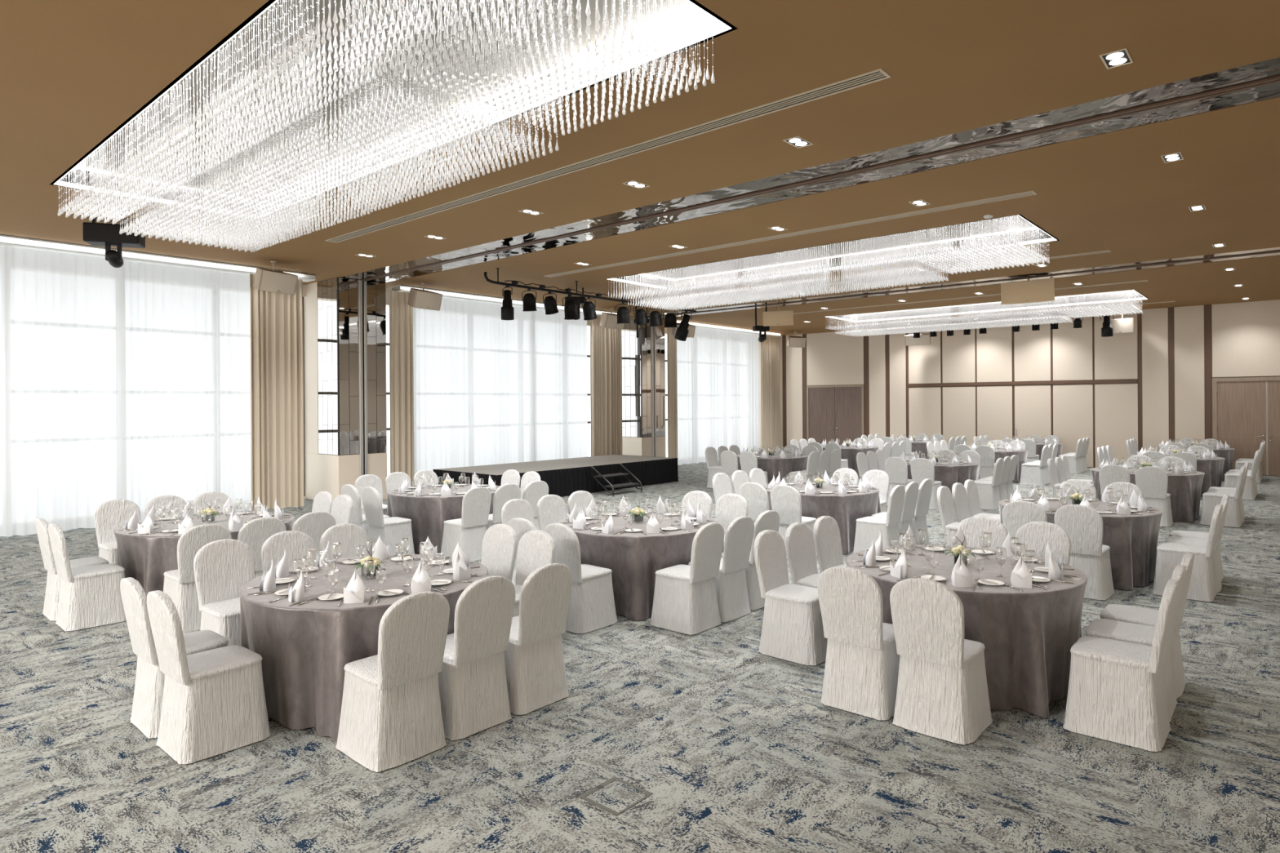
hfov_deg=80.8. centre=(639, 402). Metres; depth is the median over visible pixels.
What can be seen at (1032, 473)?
banquet chair
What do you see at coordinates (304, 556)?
wine glass
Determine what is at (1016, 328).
spotlight
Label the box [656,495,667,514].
napkin
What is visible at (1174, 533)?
banquet chair
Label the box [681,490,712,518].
banquet chair
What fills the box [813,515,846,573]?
banquet chair
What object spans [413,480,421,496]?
napkin
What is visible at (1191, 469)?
napkin
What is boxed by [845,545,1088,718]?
tablecloth
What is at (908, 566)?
wine glass
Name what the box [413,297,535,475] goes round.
sheer curtain
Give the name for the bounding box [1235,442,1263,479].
banquet chair
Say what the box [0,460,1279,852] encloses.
floor
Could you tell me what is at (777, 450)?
napkin
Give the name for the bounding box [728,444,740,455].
banquet chair
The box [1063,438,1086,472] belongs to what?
banquet chair
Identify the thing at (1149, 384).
wall
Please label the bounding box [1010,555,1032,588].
napkin
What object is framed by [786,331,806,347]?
ceiling speaker
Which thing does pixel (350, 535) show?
banquet chair
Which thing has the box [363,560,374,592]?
wine glass
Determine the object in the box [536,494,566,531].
banquet chair
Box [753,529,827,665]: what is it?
banquet chair
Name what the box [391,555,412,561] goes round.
plate
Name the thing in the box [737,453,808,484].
tablecloth
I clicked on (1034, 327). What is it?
spotlight
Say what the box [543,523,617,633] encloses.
banquet chair
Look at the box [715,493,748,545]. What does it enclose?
banquet chair
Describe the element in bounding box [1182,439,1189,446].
napkin
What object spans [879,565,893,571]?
plate
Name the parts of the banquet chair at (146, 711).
backrest, seat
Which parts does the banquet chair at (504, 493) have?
seat, backrest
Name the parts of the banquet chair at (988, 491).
seat, backrest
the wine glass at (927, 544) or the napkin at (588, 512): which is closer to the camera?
the wine glass at (927, 544)
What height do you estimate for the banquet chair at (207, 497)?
0.937 m
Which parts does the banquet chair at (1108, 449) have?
backrest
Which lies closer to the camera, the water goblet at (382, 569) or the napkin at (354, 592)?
the napkin at (354, 592)
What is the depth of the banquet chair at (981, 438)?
22.54 m
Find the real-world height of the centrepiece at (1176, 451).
0.240 m
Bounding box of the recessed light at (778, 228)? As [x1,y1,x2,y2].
[768,226,787,231]
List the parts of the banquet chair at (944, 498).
backrest, seat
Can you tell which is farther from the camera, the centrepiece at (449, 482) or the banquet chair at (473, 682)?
the centrepiece at (449, 482)
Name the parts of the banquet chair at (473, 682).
seat, backrest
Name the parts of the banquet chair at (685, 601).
seat, backrest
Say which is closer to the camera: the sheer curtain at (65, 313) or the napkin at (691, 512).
the napkin at (691, 512)
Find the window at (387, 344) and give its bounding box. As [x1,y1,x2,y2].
[386,342,591,430]
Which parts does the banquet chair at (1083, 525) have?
backrest, seat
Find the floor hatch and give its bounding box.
[577,776,653,816]
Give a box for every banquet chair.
[35,518,109,621]
[48,523,126,631]
[93,499,140,564]
[120,577,228,738]
[145,495,186,518]
[146,590,271,764]
[163,524,231,633]
[192,491,231,514]
[193,538,254,646]
[237,517,286,578]
[261,530,315,574]
[291,511,335,562]
[311,491,333,514]
[320,523,368,559]
[330,494,352,524]
[335,591,449,772]
[341,484,390,537]
[355,474,387,515]
[361,486,414,555]
[385,471,411,499]
[413,469,438,486]
[437,576,515,740]
[440,486,491,560]
[480,524,517,581]
[485,483,520,530]
[500,469,519,486]
[501,498,534,585]
[503,563,572,715]
[507,518,537,580]
[512,529,555,617]
[520,471,540,499]
[522,480,548,530]
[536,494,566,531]
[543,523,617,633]
[567,490,595,515]
[649,522,724,635]
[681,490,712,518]
[688,515,754,622]
[705,446,724,488]
[712,472,732,503]
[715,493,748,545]
[717,445,728,466]
[720,450,739,493]
[721,510,779,610]
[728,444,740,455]
[731,470,749,494]
[738,482,768,523]
[739,451,768,484]
[749,468,766,485]
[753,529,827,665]
[769,484,817,559]
[783,444,798,453]
[785,522,820,588]
[789,451,818,482]
[790,439,799,447]
[799,439,808,453]
[801,445,818,455]
[801,449,830,480]
[807,441,822,468]
[808,438,816,444]
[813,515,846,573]
[817,448,840,479]
[817,566,899,720]
[825,442,848,469]
[831,467,858,484]
[853,437,867,445]
[853,484,905,552]
[856,452,868,479]
[861,435,868,445]
[862,469,889,511]
[866,450,878,471]
[867,434,874,441]
[870,438,884,450]
[871,481,918,538]
[874,433,881,439]
[875,449,885,472]
[880,436,893,454]
[882,442,891,459]
[884,457,912,505]
[888,440,906,457]
[889,441,899,457]
[889,577,992,745]
[896,437,915,459]
[910,457,941,509]
[911,478,933,545]
[915,433,927,439]
[926,441,934,459]
[930,434,944,441]
[933,440,941,452]
[937,449,955,460]
[937,485,961,545]
[940,440,948,449]
[947,436,955,451]
[951,482,999,522]
[953,444,972,456]
[954,436,960,447]
[957,516,1008,550]
[958,450,980,462]
[960,435,966,444]
[964,479,999,519]
[973,436,980,447]
[973,457,1003,510]
[975,444,995,479]
[977,456,1010,500]
[978,435,986,445]
[984,435,990,445]
[984,454,1017,498]
[989,440,1004,448]
[1000,438,1013,444]
[1001,500,1047,542]
[1008,440,1026,449]
[1014,521,1071,564]
[1019,444,1048,485]
[1020,439,1039,462]
[1026,435,1041,442]
[1026,444,1053,483]
[1032,443,1057,462]
[1044,435,1059,443]
[1047,458,1062,497]
[1053,504,1114,599]
[1054,457,1066,483]
[1058,439,1082,473]
[1058,479,1096,499]
[1060,455,1092,484]
[1062,579,1179,751]
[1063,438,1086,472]
[1066,437,1089,471]
[1084,564,1186,721]
[1097,447,1104,466]
[1098,464,1129,499]
[1099,553,1194,698]
[1101,446,1109,464]
[1103,481,1143,502]
[1106,444,1122,466]
[1126,440,1133,457]
[1126,455,1153,466]
[1129,439,1136,454]
[1132,438,1138,454]
[1134,466,1173,526]
[1142,451,1165,465]
[1151,504,1222,601]
[1157,456,1186,469]
[1159,444,1182,454]
[1164,499,1228,592]
[1165,442,1186,452]
[1168,494,1229,581]
[1171,452,1196,468]
[1179,438,1197,445]
[1186,445,1207,455]
[1191,443,1212,452]
[1200,466,1245,527]
[1201,438,1220,447]
[1206,464,1248,523]
[1208,462,1248,519]
[1223,452,1258,500]
[1226,450,1259,497]
[1228,449,1261,495]
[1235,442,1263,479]
[1235,443,1264,483]
[1238,441,1265,479]
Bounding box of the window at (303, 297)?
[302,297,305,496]
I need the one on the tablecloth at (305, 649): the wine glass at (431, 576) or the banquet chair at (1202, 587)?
the wine glass at (431, 576)
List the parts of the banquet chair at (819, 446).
backrest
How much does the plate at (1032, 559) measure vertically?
0.015 m
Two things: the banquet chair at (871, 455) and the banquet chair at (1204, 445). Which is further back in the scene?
the banquet chair at (1204, 445)
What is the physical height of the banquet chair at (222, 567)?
0.937 m
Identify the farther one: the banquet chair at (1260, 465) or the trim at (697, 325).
the trim at (697, 325)
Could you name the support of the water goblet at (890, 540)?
on the tablecloth at (1028, 637)
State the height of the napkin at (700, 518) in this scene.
0.212 m
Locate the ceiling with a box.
[0,0,1279,335]
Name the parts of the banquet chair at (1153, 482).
backrest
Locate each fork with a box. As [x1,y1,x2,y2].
[268,595,288,603]
[451,580,471,582]
[1003,583,1022,591]
[1050,579,1073,583]
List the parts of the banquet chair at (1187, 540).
seat, backrest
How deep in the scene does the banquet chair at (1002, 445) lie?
20.12 m
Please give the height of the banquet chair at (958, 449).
0.937 m
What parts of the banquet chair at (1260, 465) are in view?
backrest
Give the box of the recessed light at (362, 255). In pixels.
[355,253,376,257]
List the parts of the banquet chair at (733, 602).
seat, backrest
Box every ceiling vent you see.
[324,68,891,242]
[544,191,1036,277]
[730,249,1111,295]
[793,280,1148,314]
[854,301,1175,326]
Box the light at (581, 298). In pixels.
[564,287,586,319]
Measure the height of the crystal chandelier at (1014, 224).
0.759 m
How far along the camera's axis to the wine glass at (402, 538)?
5.79 m
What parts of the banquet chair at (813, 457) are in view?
seat, backrest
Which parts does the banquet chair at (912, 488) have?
seat, backrest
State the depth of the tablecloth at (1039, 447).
21.02 m
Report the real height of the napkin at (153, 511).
0.196 m
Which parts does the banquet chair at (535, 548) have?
seat, backrest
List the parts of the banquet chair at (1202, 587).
seat, backrest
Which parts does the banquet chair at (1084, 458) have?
backrest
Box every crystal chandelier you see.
[49,0,737,252]
[606,213,1059,311]
[826,289,1149,337]
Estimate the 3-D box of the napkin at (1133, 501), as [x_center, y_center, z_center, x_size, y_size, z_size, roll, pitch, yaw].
[5.747,1.098,8.723,0.092,0.210,0.130,0,0,-24]
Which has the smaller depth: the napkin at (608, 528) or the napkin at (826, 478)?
the napkin at (608, 528)
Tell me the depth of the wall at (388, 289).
17.42 m
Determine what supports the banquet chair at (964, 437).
on the floor
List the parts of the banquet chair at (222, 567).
seat, backrest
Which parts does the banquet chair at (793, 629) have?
backrest, seat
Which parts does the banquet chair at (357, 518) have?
backrest, seat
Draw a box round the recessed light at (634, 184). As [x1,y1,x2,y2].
[622,180,650,188]
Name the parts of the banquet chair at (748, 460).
backrest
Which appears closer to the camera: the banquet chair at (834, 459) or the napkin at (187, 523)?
the napkin at (187, 523)
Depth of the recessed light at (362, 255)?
12.83 m
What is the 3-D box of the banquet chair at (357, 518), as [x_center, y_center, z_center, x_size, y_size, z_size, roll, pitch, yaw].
[-3.681,1.549,10.155,0.482,0.937,0.579,0,0,42]
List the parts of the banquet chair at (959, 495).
backrest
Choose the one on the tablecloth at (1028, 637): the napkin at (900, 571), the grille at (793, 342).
the napkin at (900, 571)
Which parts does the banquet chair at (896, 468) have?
backrest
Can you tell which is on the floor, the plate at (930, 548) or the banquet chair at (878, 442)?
the banquet chair at (878, 442)
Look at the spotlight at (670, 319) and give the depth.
17.95 m
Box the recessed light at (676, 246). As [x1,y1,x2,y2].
[668,244,686,248]
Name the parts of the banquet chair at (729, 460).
backrest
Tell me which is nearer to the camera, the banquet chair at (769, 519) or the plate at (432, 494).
the banquet chair at (769, 519)
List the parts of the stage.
deck panel, deck panel, deck panel, edge trim, deck panel, deck panel, deck panel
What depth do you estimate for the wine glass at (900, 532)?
5.88 m
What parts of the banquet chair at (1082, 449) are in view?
backrest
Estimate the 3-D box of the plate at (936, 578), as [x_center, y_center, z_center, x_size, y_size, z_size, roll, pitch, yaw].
[2.030,1.219,5.206,0.164,0.015,0.164,0,0,41]
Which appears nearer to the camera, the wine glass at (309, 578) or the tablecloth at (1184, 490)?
the wine glass at (309, 578)
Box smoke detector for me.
[983,214,993,218]
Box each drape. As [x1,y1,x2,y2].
[249,273,304,511]
[389,289,413,486]
[590,315,622,456]
[666,327,677,457]
[760,334,780,453]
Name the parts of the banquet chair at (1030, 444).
backrest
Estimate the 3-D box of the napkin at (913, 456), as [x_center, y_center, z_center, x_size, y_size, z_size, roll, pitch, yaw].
[5.358,1.100,14.765,0.092,0.212,0.130,0,0,-40]
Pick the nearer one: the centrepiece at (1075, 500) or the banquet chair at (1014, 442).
the centrepiece at (1075, 500)
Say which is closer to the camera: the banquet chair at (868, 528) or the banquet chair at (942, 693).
the banquet chair at (942, 693)
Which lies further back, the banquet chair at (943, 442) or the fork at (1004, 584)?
the banquet chair at (943, 442)
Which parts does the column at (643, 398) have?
corner trim, panel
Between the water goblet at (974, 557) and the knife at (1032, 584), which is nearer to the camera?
the knife at (1032, 584)
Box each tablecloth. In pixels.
[113,511,295,595]
[239,554,488,741]
[386,484,500,555]
[557,511,724,620]
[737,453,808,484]
[762,482,880,554]
[822,444,879,477]
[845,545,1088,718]
[893,440,940,459]
[905,459,980,506]
[973,448,1027,483]
[998,497,1162,590]
[1035,441,1062,460]
[1089,466,1204,523]
[1130,454,1225,497]
[1154,445,1235,480]
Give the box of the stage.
[433,454,678,497]
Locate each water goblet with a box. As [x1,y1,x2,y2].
[293,558,303,582]
[296,566,307,590]
[318,551,328,572]
[327,570,338,593]
[355,545,365,566]
[375,568,386,593]
[395,543,404,564]
[424,546,433,568]
[435,553,444,575]
[613,502,620,516]
[889,540,898,560]
[906,535,915,555]
[928,554,939,575]
[938,533,947,553]
[973,557,984,581]
[978,536,988,556]
[1010,542,1021,564]
[1025,550,1035,572]
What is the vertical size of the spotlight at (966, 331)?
0.362 m
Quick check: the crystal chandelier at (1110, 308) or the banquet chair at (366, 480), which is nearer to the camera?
the banquet chair at (366, 480)
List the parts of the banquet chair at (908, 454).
backrest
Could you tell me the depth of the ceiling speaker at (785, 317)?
19.43 m
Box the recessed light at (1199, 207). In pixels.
[1187,204,1205,211]
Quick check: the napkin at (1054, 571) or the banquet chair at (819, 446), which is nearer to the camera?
the napkin at (1054, 571)
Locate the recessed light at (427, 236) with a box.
[423,234,446,239]
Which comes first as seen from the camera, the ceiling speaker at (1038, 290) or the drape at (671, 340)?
the ceiling speaker at (1038, 290)
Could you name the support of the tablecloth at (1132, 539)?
on the banquet table
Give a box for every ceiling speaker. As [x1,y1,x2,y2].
[253,261,297,294]
[407,283,442,311]
[600,307,624,329]
[671,316,695,337]
[763,304,793,326]
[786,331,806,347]
[904,324,930,346]
[1000,278,1054,304]
[1110,313,1133,333]
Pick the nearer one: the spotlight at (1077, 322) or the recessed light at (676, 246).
the recessed light at (676, 246)
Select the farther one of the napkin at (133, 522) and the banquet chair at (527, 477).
the banquet chair at (527, 477)
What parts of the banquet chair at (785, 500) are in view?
backrest, seat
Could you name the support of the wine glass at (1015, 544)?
on the tablecloth at (1028, 637)
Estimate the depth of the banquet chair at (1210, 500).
11.82 m
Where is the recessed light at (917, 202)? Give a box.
[908,199,930,206]
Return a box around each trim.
[0,234,617,312]
[0,236,315,281]
[391,286,617,315]
[647,247,1279,318]
[676,320,782,336]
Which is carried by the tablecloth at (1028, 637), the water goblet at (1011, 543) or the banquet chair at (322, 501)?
the water goblet at (1011, 543)
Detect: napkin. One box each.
[124,509,138,528]
[137,512,153,533]
[143,503,157,522]
[177,512,194,533]
[180,498,194,517]
[222,495,235,514]
[228,509,243,530]
[256,496,266,514]
[259,559,275,591]
[262,504,272,517]
[274,499,283,517]
[275,550,288,577]
[288,568,304,602]
[316,541,333,567]
[343,568,365,604]
[372,536,388,559]
[398,478,404,493]
[404,476,407,489]
[410,560,431,594]
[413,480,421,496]
[419,473,427,487]
[420,536,437,560]
[440,480,451,496]
[444,474,453,485]
[451,542,469,566]
[453,551,471,580]
[471,471,480,484]
[471,479,476,488]
[488,475,495,487]
[489,476,496,490]
[567,503,578,522]
[573,507,586,528]
[585,497,597,516]
[601,512,613,533]
[618,495,631,514]
[646,512,659,533]
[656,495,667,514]
[680,508,693,529]
[687,498,695,517]
[696,503,706,523]
[757,447,763,453]
[761,448,767,457]
[768,475,775,488]
[775,445,781,453]
[775,471,780,485]
[777,478,786,485]
[780,449,786,457]
[794,471,803,484]
[795,448,800,457]
[804,478,814,493]
[823,470,831,484]
[838,479,847,494]
[841,441,846,448]
[848,471,855,485]
[857,440,862,448]
[857,477,867,492]
[862,475,871,488]
[862,538,875,565]
[867,441,872,448]
[871,529,883,555]
[889,548,907,578]
[898,525,915,550]
[909,453,915,464]
[912,451,919,458]
[923,435,927,442]
[930,454,936,465]
[949,524,966,548]
[951,453,959,465]
[951,555,973,587]
[955,453,960,461]
[966,454,972,464]
[970,442,976,450]
[1002,533,1021,557]
[1006,443,1013,451]
[1009,489,1022,502]
[1010,485,1018,498]
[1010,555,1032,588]
[1027,484,1037,499]
[1036,492,1049,511]
[1044,436,1049,444]
[1044,542,1061,568]
[1048,551,1063,580]
[1063,484,1075,499]
[1076,494,1091,507]
[1098,459,1104,469]
[1101,459,1109,467]
[1102,485,1115,502]
[1110,457,1118,465]
[1116,495,1130,515]
[1122,461,1128,470]
[1128,488,1142,506]
[1132,457,1140,467]
[1137,448,1143,455]
[1137,493,1148,511]
[1160,458,1168,469]
[1165,446,1173,454]
[1174,462,1183,474]
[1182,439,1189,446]
[1182,459,1188,471]
[1187,447,1195,455]
[1187,462,1196,473]
[1203,449,1210,459]
[1211,448,1217,457]
[1225,440,1229,448]
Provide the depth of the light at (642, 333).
18.51 m
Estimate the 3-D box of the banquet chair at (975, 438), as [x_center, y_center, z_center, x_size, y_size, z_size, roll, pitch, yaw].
[10.123,1.462,22.064,0.576,0.937,0.481,0,0,41]
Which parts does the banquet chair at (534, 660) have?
seat, backrest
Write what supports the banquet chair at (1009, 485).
on the floor
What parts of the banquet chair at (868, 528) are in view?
seat, backrest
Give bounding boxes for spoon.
[253,591,276,595]
[297,597,318,605]
[431,585,447,591]
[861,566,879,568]
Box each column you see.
[303,277,386,501]
[621,315,665,457]
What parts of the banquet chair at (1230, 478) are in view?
seat, backrest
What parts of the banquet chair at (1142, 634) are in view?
seat, backrest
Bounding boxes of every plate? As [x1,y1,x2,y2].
[161,528,177,533]
[162,517,178,519]
[235,511,249,515]
[274,588,292,595]
[275,577,295,584]
[294,566,318,572]
[317,593,343,600]
[342,559,360,564]
[377,589,403,596]
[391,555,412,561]
[427,560,449,564]
[428,493,439,495]
[431,579,451,586]
[442,568,453,573]
[585,516,595,519]
[591,526,601,530]
[602,512,616,515]
[624,528,641,532]
[661,527,678,530]
[664,512,679,515]
[875,555,890,561]
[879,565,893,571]
[885,548,906,553]
[920,574,946,581]
[924,546,945,551]
[971,549,993,554]
[977,579,1004,586]
[1013,556,1037,562]
[1031,576,1050,582]
[1034,567,1048,573]
[1046,497,1060,500]
[1097,511,1112,514]
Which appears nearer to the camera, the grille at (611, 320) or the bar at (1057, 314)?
the grille at (611, 320)
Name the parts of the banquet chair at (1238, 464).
seat, backrest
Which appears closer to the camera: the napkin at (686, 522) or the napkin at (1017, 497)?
the napkin at (686, 522)
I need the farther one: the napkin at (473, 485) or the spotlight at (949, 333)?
the spotlight at (949, 333)
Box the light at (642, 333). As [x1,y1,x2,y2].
[633,301,649,344]
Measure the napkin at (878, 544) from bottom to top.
0.210 m
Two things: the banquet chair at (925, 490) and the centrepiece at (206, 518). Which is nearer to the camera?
the centrepiece at (206, 518)
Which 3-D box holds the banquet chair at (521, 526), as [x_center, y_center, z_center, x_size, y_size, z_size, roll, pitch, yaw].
[-0.923,1.531,7.117,0.483,0.937,0.577,0,0,42]
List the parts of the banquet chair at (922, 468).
backrest, seat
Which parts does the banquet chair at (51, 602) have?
backrest, seat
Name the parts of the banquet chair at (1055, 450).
backrest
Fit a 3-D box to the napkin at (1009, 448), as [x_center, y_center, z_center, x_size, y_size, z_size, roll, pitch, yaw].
[9.008,1.078,18.341,0.130,0.210,0.092,0,0,0]
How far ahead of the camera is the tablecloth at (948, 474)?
14.33 m
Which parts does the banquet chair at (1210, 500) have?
seat, backrest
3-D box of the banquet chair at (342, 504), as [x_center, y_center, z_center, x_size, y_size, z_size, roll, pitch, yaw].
[-3.638,1.548,8.631,0.483,0.937,0.577,0,0,41]
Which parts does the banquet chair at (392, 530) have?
backrest, seat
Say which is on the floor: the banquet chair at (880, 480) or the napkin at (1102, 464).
the banquet chair at (880, 480)
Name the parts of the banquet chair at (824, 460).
backrest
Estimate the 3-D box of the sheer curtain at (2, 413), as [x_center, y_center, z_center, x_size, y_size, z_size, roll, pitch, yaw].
[-10.489,-0.160,10.466,0.097,4.407,2.701,0,0,41]
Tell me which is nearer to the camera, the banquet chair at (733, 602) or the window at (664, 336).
the banquet chair at (733, 602)
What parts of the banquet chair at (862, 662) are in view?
backrest, seat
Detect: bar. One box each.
[484,267,696,312]
[917,314,1058,326]
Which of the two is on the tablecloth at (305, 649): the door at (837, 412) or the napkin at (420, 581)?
the napkin at (420, 581)
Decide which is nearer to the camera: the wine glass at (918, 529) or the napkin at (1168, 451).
the wine glass at (918, 529)
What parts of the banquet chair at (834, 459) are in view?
backrest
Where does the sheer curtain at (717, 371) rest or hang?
hanging from the trim at (697, 325)
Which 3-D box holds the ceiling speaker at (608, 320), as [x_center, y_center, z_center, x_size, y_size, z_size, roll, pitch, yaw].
[-0.767,-2.259,20.223,0.480,0.568,0.720,0,0,42]
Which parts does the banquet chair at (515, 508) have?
backrest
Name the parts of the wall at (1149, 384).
panel, panel, panel, panel, panel, panel, panel, panel, panel, panel, panel, panel, panel, panel, panel, panel, panel, panel, panel, panel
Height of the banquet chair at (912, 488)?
0.937 m
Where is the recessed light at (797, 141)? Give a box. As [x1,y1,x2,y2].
[782,135,813,148]
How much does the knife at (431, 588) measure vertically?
0.006 m
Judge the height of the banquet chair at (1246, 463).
0.937 m
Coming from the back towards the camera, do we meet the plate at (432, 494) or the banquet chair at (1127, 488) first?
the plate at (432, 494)
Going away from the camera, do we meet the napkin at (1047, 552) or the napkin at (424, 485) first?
the napkin at (1047, 552)
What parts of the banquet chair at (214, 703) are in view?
backrest, seat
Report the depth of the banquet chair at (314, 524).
7.42 m
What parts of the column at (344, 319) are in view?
panel, corner trim, panel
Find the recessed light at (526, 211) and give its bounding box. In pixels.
[518,208,543,215]
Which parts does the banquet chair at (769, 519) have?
backrest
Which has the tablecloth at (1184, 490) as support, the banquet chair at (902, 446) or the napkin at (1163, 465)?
the napkin at (1163, 465)
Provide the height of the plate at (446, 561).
0.015 m
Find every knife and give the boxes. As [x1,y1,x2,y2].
[247,590,278,595]
[288,597,315,606]
[431,581,448,582]
[431,587,444,593]
[1031,583,1047,590]
[1047,573,1080,579]
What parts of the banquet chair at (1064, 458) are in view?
backrest, seat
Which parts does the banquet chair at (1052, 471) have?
backrest, seat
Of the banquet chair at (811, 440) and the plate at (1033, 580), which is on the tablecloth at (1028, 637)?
the plate at (1033, 580)
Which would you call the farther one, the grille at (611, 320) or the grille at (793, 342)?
the grille at (793, 342)
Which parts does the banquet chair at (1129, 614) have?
seat, backrest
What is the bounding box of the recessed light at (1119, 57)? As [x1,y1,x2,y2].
[1099,48,1133,69]
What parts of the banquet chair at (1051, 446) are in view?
backrest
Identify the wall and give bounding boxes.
[0,235,761,499]
[779,299,1279,476]
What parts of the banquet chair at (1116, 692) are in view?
seat, backrest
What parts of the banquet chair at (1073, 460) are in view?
seat, backrest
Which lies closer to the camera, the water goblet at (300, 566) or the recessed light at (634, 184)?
the water goblet at (300, 566)
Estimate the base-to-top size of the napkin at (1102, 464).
0.196 m
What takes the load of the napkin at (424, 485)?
on the tablecloth at (428, 514)
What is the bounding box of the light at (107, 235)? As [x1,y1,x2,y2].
[82,217,145,267]
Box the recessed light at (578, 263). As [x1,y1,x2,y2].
[573,262,591,265]
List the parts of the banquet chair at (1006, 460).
seat, backrest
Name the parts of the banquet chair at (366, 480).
backrest, seat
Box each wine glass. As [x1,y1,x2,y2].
[249,499,257,519]
[301,555,312,587]
[306,548,317,579]
[323,560,334,593]
[331,542,342,571]
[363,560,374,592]
[365,538,375,555]
[400,537,409,566]
[402,554,413,586]
[419,542,429,570]
[422,547,433,577]
[664,498,671,519]
[667,505,675,526]
[898,532,908,559]
[901,537,911,567]
[917,528,926,555]
[924,543,934,574]
[948,528,958,555]
[960,548,972,566]
[982,532,992,559]
[995,546,1006,577]
[1008,537,1019,565]
[1014,543,1026,559]
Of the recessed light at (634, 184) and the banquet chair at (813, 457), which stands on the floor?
the banquet chair at (813, 457)
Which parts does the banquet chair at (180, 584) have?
seat, backrest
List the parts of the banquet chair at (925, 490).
backrest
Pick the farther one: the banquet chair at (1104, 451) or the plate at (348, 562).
the banquet chair at (1104, 451)
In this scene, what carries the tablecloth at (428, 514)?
on the banquet table
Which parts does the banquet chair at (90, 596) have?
backrest, seat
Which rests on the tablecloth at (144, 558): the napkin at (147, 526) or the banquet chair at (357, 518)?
the napkin at (147, 526)
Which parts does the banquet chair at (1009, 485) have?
backrest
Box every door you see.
[806,384,864,444]
[1212,376,1279,475]
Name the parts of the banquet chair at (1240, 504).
seat, backrest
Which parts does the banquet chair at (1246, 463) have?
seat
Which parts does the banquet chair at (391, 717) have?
seat, backrest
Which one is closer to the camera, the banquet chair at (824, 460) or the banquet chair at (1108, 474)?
the banquet chair at (1108, 474)
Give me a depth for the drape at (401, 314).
16.22 m
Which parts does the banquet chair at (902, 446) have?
backrest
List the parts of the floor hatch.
lid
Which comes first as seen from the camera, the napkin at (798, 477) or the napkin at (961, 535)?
the napkin at (961, 535)
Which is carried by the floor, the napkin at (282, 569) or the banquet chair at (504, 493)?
the banquet chair at (504, 493)
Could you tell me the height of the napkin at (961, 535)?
0.212 m
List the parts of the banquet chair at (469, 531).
seat, backrest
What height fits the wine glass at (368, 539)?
0.204 m
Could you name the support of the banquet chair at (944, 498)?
on the floor
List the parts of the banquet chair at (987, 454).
backrest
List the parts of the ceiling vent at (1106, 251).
blade, blade, blade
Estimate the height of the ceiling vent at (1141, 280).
0.008 m
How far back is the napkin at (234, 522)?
7.51 m
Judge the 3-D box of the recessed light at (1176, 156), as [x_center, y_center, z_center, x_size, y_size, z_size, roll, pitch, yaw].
[5.604,-2.578,7.920,0.170,0.010,0.300,0,0,41]
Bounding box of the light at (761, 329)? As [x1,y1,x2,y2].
[752,306,769,342]
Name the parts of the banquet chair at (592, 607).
backrest, seat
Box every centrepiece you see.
[195,500,219,522]
[354,546,388,577]
[440,477,455,488]
[626,500,648,522]
[767,447,776,455]
[812,473,826,488]
[931,450,940,462]
[942,534,975,565]
[1064,485,1084,504]
[1137,461,1151,466]
[1171,445,1181,453]
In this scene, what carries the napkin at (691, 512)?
on the tablecloth at (633, 559)
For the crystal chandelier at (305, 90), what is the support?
hanging from the ceiling
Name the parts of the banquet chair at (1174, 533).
seat, backrest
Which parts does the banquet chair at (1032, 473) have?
seat, backrest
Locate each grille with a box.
[260,270,297,294]
[414,290,441,310]
[605,315,624,328]
[675,324,694,337]
[789,337,805,346]
[905,334,929,345]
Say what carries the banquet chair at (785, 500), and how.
on the floor
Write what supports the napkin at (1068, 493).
on the tablecloth at (1132, 539)
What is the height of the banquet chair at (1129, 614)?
0.937 m
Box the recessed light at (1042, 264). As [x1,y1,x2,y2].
[1034,263,1048,266]
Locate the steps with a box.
[589,463,642,496]
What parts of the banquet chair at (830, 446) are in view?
backrest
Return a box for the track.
[341,57,1279,283]
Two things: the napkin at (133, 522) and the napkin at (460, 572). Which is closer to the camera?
the napkin at (460, 572)
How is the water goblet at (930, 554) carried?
on the tablecloth at (1028, 637)
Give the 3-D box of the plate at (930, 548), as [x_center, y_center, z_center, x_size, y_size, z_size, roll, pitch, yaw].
[2.442,1.216,6.231,0.164,0.015,0.164,0,0,41]
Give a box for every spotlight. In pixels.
[501,285,514,319]
[521,288,537,311]
[542,291,558,315]
[562,294,579,319]
[582,297,597,319]
[615,302,631,323]
[633,304,647,324]
[648,306,662,326]
[662,310,678,327]
[674,311,691,341]
[913,332,919,337]
[929,331,937,337]
[946,329,954,336]
[962,328,970,334]
[978,328,986,333]
[1012,325,1020,332]
[1031,324,1040,330]
[1050,322,1058,328]
[1072,316,1083,328]
[1100,315,1114,337]
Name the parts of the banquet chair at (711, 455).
backrest, seat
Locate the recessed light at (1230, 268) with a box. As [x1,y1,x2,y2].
[1223,267,1235,271]
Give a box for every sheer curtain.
[0,246,12,536]
[4,245,126,536]
[124,261,251,520]
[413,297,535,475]
[534,309,587,461]
[676,327,759,465]
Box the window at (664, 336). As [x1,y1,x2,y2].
[664,336,667,420]
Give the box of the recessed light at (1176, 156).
[1160,151,1183,162]
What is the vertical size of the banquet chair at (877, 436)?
0.937 m
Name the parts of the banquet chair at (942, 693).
backrest, seat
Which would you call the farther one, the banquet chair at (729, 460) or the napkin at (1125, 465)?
the banquet chair at (729, 460)
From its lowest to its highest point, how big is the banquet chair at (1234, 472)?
0.937 m
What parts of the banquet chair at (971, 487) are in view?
backrest, seat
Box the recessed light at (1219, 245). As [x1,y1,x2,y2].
[1212,243,1226,247]
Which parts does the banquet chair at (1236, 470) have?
seat, backrest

